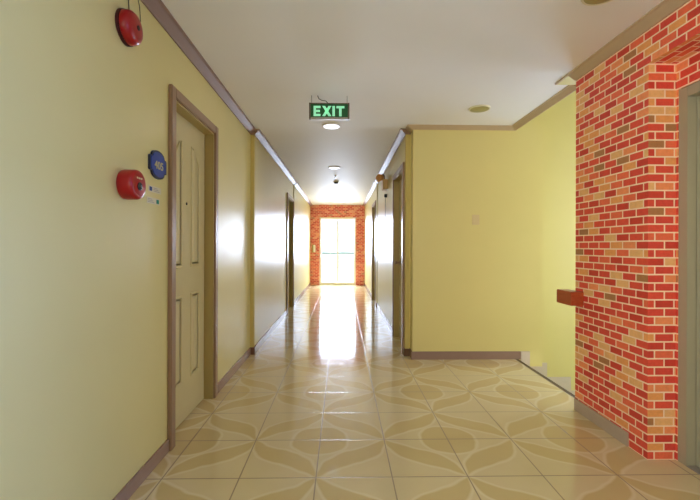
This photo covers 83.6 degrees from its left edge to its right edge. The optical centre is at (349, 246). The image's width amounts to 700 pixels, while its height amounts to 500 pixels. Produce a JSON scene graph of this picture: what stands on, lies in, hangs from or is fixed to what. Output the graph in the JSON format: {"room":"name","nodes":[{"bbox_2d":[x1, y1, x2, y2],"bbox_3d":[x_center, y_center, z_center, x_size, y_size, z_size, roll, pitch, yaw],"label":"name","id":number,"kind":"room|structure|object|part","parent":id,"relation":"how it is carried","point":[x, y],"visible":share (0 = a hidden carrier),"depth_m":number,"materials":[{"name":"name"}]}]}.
{"room":"apartment building corridor","nodes":[
{"label":"apartment building corridor","id":0,"kind":"room"},
{"bbox_2d":[0,0,309,499],"bbox_3d":[-1.227,-0.043,4.476,0.329,2.500,15.400,0,0,-1],"label":"wall","id":1,"kind":"structure","parent":0,"point":[84,266],"depth_m":1.63,"materials":[{"name":"yellow paint"}]},
{"bbox_2d":[115,8,142,46],"bbox_3d":[-1.025,-1.027,1.841,0.069,0.160,0.160,0,0,-1],"label":"bell","id":2,"kind":"object","parent":1,"relation":"attached to","point":[129,29],"visible":1,"depth_m":1.80,"materials":[{"name":"red metal"}]},
{"bbox_2d":[116,169,145,199],"bbox_3d":[-1.022,-0.290,1.841,0.081,0.141,0.141,0,0,-1],"label":"fire alarm","id":3,"kind":"object","parent":1,"relation":"attached to","point":[130,183],"visible":1,"depth_m":1.79,"materials":[{"name":"red plastic"}]},
{"bbox_2d":[128,0,140,21],"bbox_3d":[-1.053,-1.169,1.913,0.009,0.156,0.110,0,0,-1],"label":"cable","id":4,"kind":"object","parent":1,"relation":"attached to","point":[128,0],"visible":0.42,"depth_m":1.95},
{"bbox_2d":[147,196,159,205],"bbox_3d":[-1.067,-0.246,2.126,0.002,0.034,0.145,0,0,-1],"label":"sticker","id":5,"kind":"object","parent":1,"relation":"attached to","point":[151,200],"visible":1,"depth_m":2.12,"materials":[{"name":"paper"}]},
{"bbox_2d":[148,185,160,194],"bbox_3d":[-1.067,-0.309,2.141,0.002,0.034,0.145,0,0,-1],"label":"sticker","id":6,"kind":"object","parent":1,"relation":"attached to","point":[153,189],"visible":1,"depth_m":2.14,"materials":[{"name":"paper"}]},
{"bbox_2d":[148,150,166,179],"bbox_3d":[-1.061,-0.450,2.164,0.014,0.156,0.198,0,0,-1],"label":"number plaque","id":7,"kind":"object","parent":1,"relation":"attached to","point":[157,165],"visible":1,"depth_m":2.15,"materials":[{"name":"blue plastic"}]},
{"bbox_2d":[167,84,218,450],"bbox_3d":[-1.125,0.125,2.735,0.134,2.165,0.865,0,0,-1],"label":"door","id":8,"kind":"structure","parent":1,"relation":"in","point":[192,137],"depth_m":2.81,"materials":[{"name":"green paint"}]},
{"bbox_2d":[112,283,310,499],"bbox_3d":[-1.088,1.165,4.479,0.066,0.085,15.400,0,0,-1],"label":"baseboard","id":9,"kind":"structure","parent":1,"relation":"attached to","point":[127,491],"depth_m":2.21,"materials":[{"name":"brown tile"}]},
{"bbox_2d":[141,0,312,205],"bbox_3d":[-1.050,-1.270,4.479,0.126,0.046,15.400,0,0,-1],"label":"trim","id":10,"kind":"structure","parent":1,"relation":"attached to","point":[157,8],"depth_m":2.82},
{"bbox_2d":[250,135,254,346],"bbox_3d":[-1.094,-0.068,4.402,0.042,2.390,0.052,0,0,-1],"label":"trim","id":11,"kind":"structure","parent":1,"relation":"attached to","point":[252,172],"depth_m":4.38,"materials":[{"name":"paint"}]},
{"bbox_2d":[250,346,255,354],"bbox_3d":[-1.091,1.167,4.399,0.055,0.080,0.069,0,0,-1],"label":"trim","id":12,"kind":"structure","parent":1,"relation":"attached to","point":[253,349],"depth_m":4.37,"materials":[{"name":"brown wood"}]},
{"bbox_2d":[286,192,293,313],"bbox_3d":[-1.181,0.125,7.422,0.134,2.165,0.950,0,0,-1],"label":"door","id":13,"kind":"structure","parent":1,"relation":"in","point":[290,200],"depth_m":7.82,"materials":[{"name":"green paint"}]},
{"bbox_2d":[310,205,364,284],"bbox_3d":[-0.401,-0.040,12.254,2.300,2.500,0.120,0,0,-1],"label":"wall","id":14,"kind":"structure","parent":0,"point":[316,211],"depth_m":12.19,"materials":[{"name":"red brick"}]},
{"bbox_2d":[319,217,355,284],"bbox_3d":[-0.383,0.182,12.255,1.137,2.175,0.060,0,0,-1],"label":"door","id":15,"kind":"structure","parent":14,"relation":"in","point":[321,218],"depth_m":12.24,"materials":[{"name":"white metal"}]},
{"bbox_3d":[-0.650,0.159,12.249,0.530,2.056,0.036,0,0,-1],"label":"glass","id":16,"kind":"part","parent":15,"relation":"part of","materials":[{"name":"glass"}]},
{"bbox_3d":[-0.117,0.161,12.260,0.530,2.056,0.036,0,0,-1],"label":"glass","id":17,"kind":"part","parent":15,"relation":"part of","materials":[{"name":"glass"}]},
{"bbox_2d":[364,137,404,325],"bbox_3d":[0.653,-0.037,8.280,0.264,2.500,7.870,0,0,-1],"label":"wall","id":18,"kind":"structure","parent":0,"point":[383,214],"depth_m":6.66,"materials":[{"name":"yellow paint"}]},
{"bbox_2d":[372,200,375,301],"bbox_3d":[0.573,0.130,8.524,0.134,2.165,0.900,0,0,-1],"label":"door","id":19,"kind":"structure","parent":18,"relation":"in","point":[374,203],"depth_m":8.90,"materials":[{"name":"brown wood"}]},
{"bbox_2d":[376,174,387,190],"bbox_3d":[0.499,-1.018,6.169,0.166,0.261,0.287,0,0,-1],"label":"emergency light","id":20,"kind":"object","parent":18,"relation":"attached to","point":[380,177],"visible":1,"depth_m":6.07,"materials":[{"name":"plastic"}]},
{"bbox_2d":[363,128,410,206],"bbox_3d":[0.525,-1.264,8.241,0.141,0.046,7.942,0,0,-1],"label":"trim","id":21,"kind":"structure","parent":18,"relation":"attached to","point":[402,132],"depth_m":5.36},
{"bbox_2d":[364,283,411,357],"bbox_3d":[0.531,1.170,8.207,0.060,0.085,8.010,0,0,-2],"label":"baseboard","id":22,"kind":"structure","parent":18,"relation":"attached to","point":[369,292],"depth_m":6.50,"materials":[{"name":"brown tile"}]},
{"bbox_2d":[392,162,404,353],"bbox_3d":[0.648,0.131,4.864,0.134,2.165,0.900,0,0,-1],"label":"door","id":23,"kind":"structure","parent":18,"relation":"in","point":[398,179],"depth_m":5.24,"materials":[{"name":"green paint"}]},
{"bbox_2d":[403,347,408,355],"bbox_3d":[0.631,1.173,4.364,0.070,0.080,0.069,0,0,-1],"label":"trim","id":24,"kind":"structure","parent":18,"relation":"attached to","point":[405,351],"depth_m":4.33,"materials":[{"name":"brown wood"}]},
{"bbox_2d":[404,135,410,348],"bbox_3d":[0.642,-0.062,4.368,0.057,2.390,0.052,0,0,-1],"label":"trim","id":25,"kind":"structure","parent":18,"relation":"attached to","point":[407,137],"depth_m":4.34,"materials":[{"name":"paint"}]},
{"bbox_2d":[161,0,662,204],"bbox_3d":[1.715,-1.978,4.486,6.200,1.411,15.700,0,0,-1],"label":"ceiling","id":26,"kind":"structure","parent":0,"point":[396,64],"depth_m":2.73,"materials":[{"name":"paint"}]},
{"bbox_2d":[309,95,348,119],"bbox_3d":[-0.177,-1.188,3.352,0.344,0.206,0.032,0,0,-1],"label":"exit sign","id":27,"kind":"object","parent":26,"relation":"hanging from","point":[317,111],"visible":1,"depth_m":3.34,"materials":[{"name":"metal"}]},
{"bbox_3d":[-0.177,-1.220,3.352,0.316,0.008,0.028,0,0,-1],"label":"rail","id":28,"kind":"part","parent":27,"relation":"part of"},
{"bbox_3d":[-0.177,-1.159,3.352,0.316,0.113,0.018,0,0,-1],"label":"panel","id":29,"kind":"part","parent":27,"relation":"part of","materials":[{"name":"green plastic"}]},
{"bbox_3d":[-0.177,-1.094,3.352,0.316,0.018,0.030,0,0,-1],"label":"rail","id":30,"kind":"part","parent":27,"relation":"part of","materials":[{"name":"metal"}]},
{"bbox_2d":[322,123,340,128],"bbox_3d":[-0.199,-1.281,4.187,0.196,0.018,0.196,0,0,-1],"label":"recessed light","id":31,"kind":"object","parent":26,"relation":"in","point":[326,125],"visible":1,"depth_m":4.16,"materials":[{"name":"white plastic"}]},
{"bbox_2d":[324,124,338,128],"bbox_3d":[-0.199,-1.281,4.187,0.170,0.018,0.170,0,0,-1],"label":"diffuser","id":32,"kind":"object","parent":31,"relation":"attached to","point":[327,126],"depth_m":4.16,"materials":[{"name":"white plastic"}]},
{"bbox_2d":[328,166,339,168],"bbox_3d":[-0.257,-1.281,6.396,0.196,0.018,0.196,0,0,-1],"label":"recessed light","id":33,"kind":"object","parent":26,"relation":"in","point":[330,167],"visible":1,"depth_m":6.34,"materials":[{"name":"white plastic"}]},
{"bbox_2d":[469,105,490,112],"bbox_3d":[1.206,-1.278,3.645,0.196,0.014,0.196,0,0,-1],"label":"recessed light","id":34,"kind":"object","parent":26,"relation":"in","point":[477,108],"visible":1,"depth_m":3.62,"materials":[{"name":"beige paint"}]},
{"bbox_2d":[470,106,488,111],"bbox_3d":[1.206,-1.278,3.645,0.170,0.014,0.170,0,0,-1],"label":"diffuser","id":35,"kind":"object","parent":34,"relation":"attached to","point":[474,108],"depth_m":3.62,"materials":[{"name":"beige plastic"}]},
{"bbox_2d":[581,0,611,5],"bbox_3d":[1.280,-1.278,1.982,0.196,0.014,0.196,0,0,-1],"label":"recessed light","id":36,"kind":"object","parent":26,"relation":"in","point":[585,2],"visible":1,"depth_m":2.04,"materials":[{"name":"beige paint"}]},
{"bbox_2d":[584,0,609,4],"bbox_3d":[1.280,-1.278,1.982,0.170,0.014,0.170,0,0,-1],"label":"diffuser","id":37,"kind":"object","parent":36,"relation":"attached to","point":[586,2],"depth_m":2.04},
{"bbox_2d":[128,285,699,499],"bbox_3d":[1.704,1.317,4.486,6.200,0.200,15.700,0,0,-1],"label":"floor","id":38,"kind":"structure","parent":0,"point":[330,406],"depth_m":2.57,"materials":[{"name":"tile"}]},
{"bbox_2d":[516,359,574,397],"bbox_3d":[1.812,1.231,3.572,0.032,0.032,1.285,0,0,-1],"label":"trim","id":39,"kind":"structure","parent":38,"relation":"attached to","point":[523,363],"depth_m":3.58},
{"bbox_2d":[410,91,575,389],"bbox_3d":[2.737,0.170,4.527,4.140,5.300,0.560,0,0,-1],"label":"wall","id":40,"kind":"structure","parent":0,"point":[493,284],"depth_m":4.22,"materials":[{"name":"yellow paint"}]},
{"bbox_2d":[472,215,478,224],"bbox_3d":[1.354,-0.286,4.213,0.078,0.108,0.012,0,0,-1],"label":"wall plate","id":41,"kind":"object","parent":40,"relation":"attached to","point":[475,218],"visible":1,"depth_m":4.21,"materials":[{"name":"beige plastic"}]},
{"bbox_2d":[405,85,575,132],"bbox_3d":[1.207,-1.268,3.715,1.182,0.033,1.280,0,0,-1],"label":"trim","id":42,"kind":"structure","parent":40,"relation":"attached to","point":[569,89],"depth_m":4.14,"materials":[{"name":"brown wood"}]},
{"bbox_2d":[411,351,574,394],"bbox_3d":[1.723,1.549,4.435,2.142,0.835,0.442,0,0,-1],"label":"baseboard","id":43,"kind":"structure","parent":40,"relation":"attached to","point":[415,355],"depth_m":4.21,"materials":[{"name":"brown wood"}]},
{"bbox_2d":[575,0,699,460],"bbox_3d":[1.919,-0.033,1.610,0.412,2.500,2.640,0,0,-1],"label":"brick wall","id":44,"kind":"structure","parent":0,"point":[626,270],"depth_m":2.33,"materials":[{"name":"red brick"}]},
{"bbox_2d":[557,289,583,305],"bbox_3d":[1.638,0.379,2.917,0.098,0.101,0.190,0,0,-1],"label":"handrail","id":45,"kind":"object","parent":44,"relation":"attached to","point":[570,297],"visible":1,"depth_m":2.84,"materials":[{"name":"brown wood"}]},
{"bbox_2d":[574,398,628,446],"bbox_3d":[1.681,1.174,2.648,0.012,0.085,0.545,0,0,-1],"label":"baseboard","id":46,"kind":"structure","parent":44,"relation":"attached to","point":[618,433],"depth_m":2.60,"materials":[{"name":"beige tile"}]},
{"bbox_2d":[555,0,689,84],"bbox_3d":[1.679,-1.260,1.685,0.072,0.046,2.800,0,0,-1],"label":"trim","id":47,"kind":"structure","parent":44,"relation":"attached to","point":[665,8],"depth_m":2.34,"materials":[{"name":"brown wood"}]},
{"bbox_2d":[678,81,699,474],"bbox_3d":[1.925,0.165,1.603,0.098,2.105,1.243,0,0,-1],"label":"door","id":48,"kind":"structure","parent":44,"relation":"in","point":[689,96],"depth_m":2.17,"materials":[{"name":"wood"}]},
{"bbox_3d":[1.921,1.215,1.603,0.098,0.005,1.127,0,0,-1],"label":"sill","id":49,"kind":"part","parent":48,"relation":"part of","materials":[{"name":"metal"}]},
{"bbox_3d":[1.937,0.192,1.885,0.033,2.039,0.560,0,0,-1],"label":"door panel","id":50,"kind":"part","parent":48,"relation":"part of","materials":[{"name":"brown wood"}]},
{"label":"outside","id":51,"kind":"structure","parent":0,"visible":0},
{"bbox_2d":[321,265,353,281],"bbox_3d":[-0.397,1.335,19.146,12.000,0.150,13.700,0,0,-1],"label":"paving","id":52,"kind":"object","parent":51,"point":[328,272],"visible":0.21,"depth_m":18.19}
]}

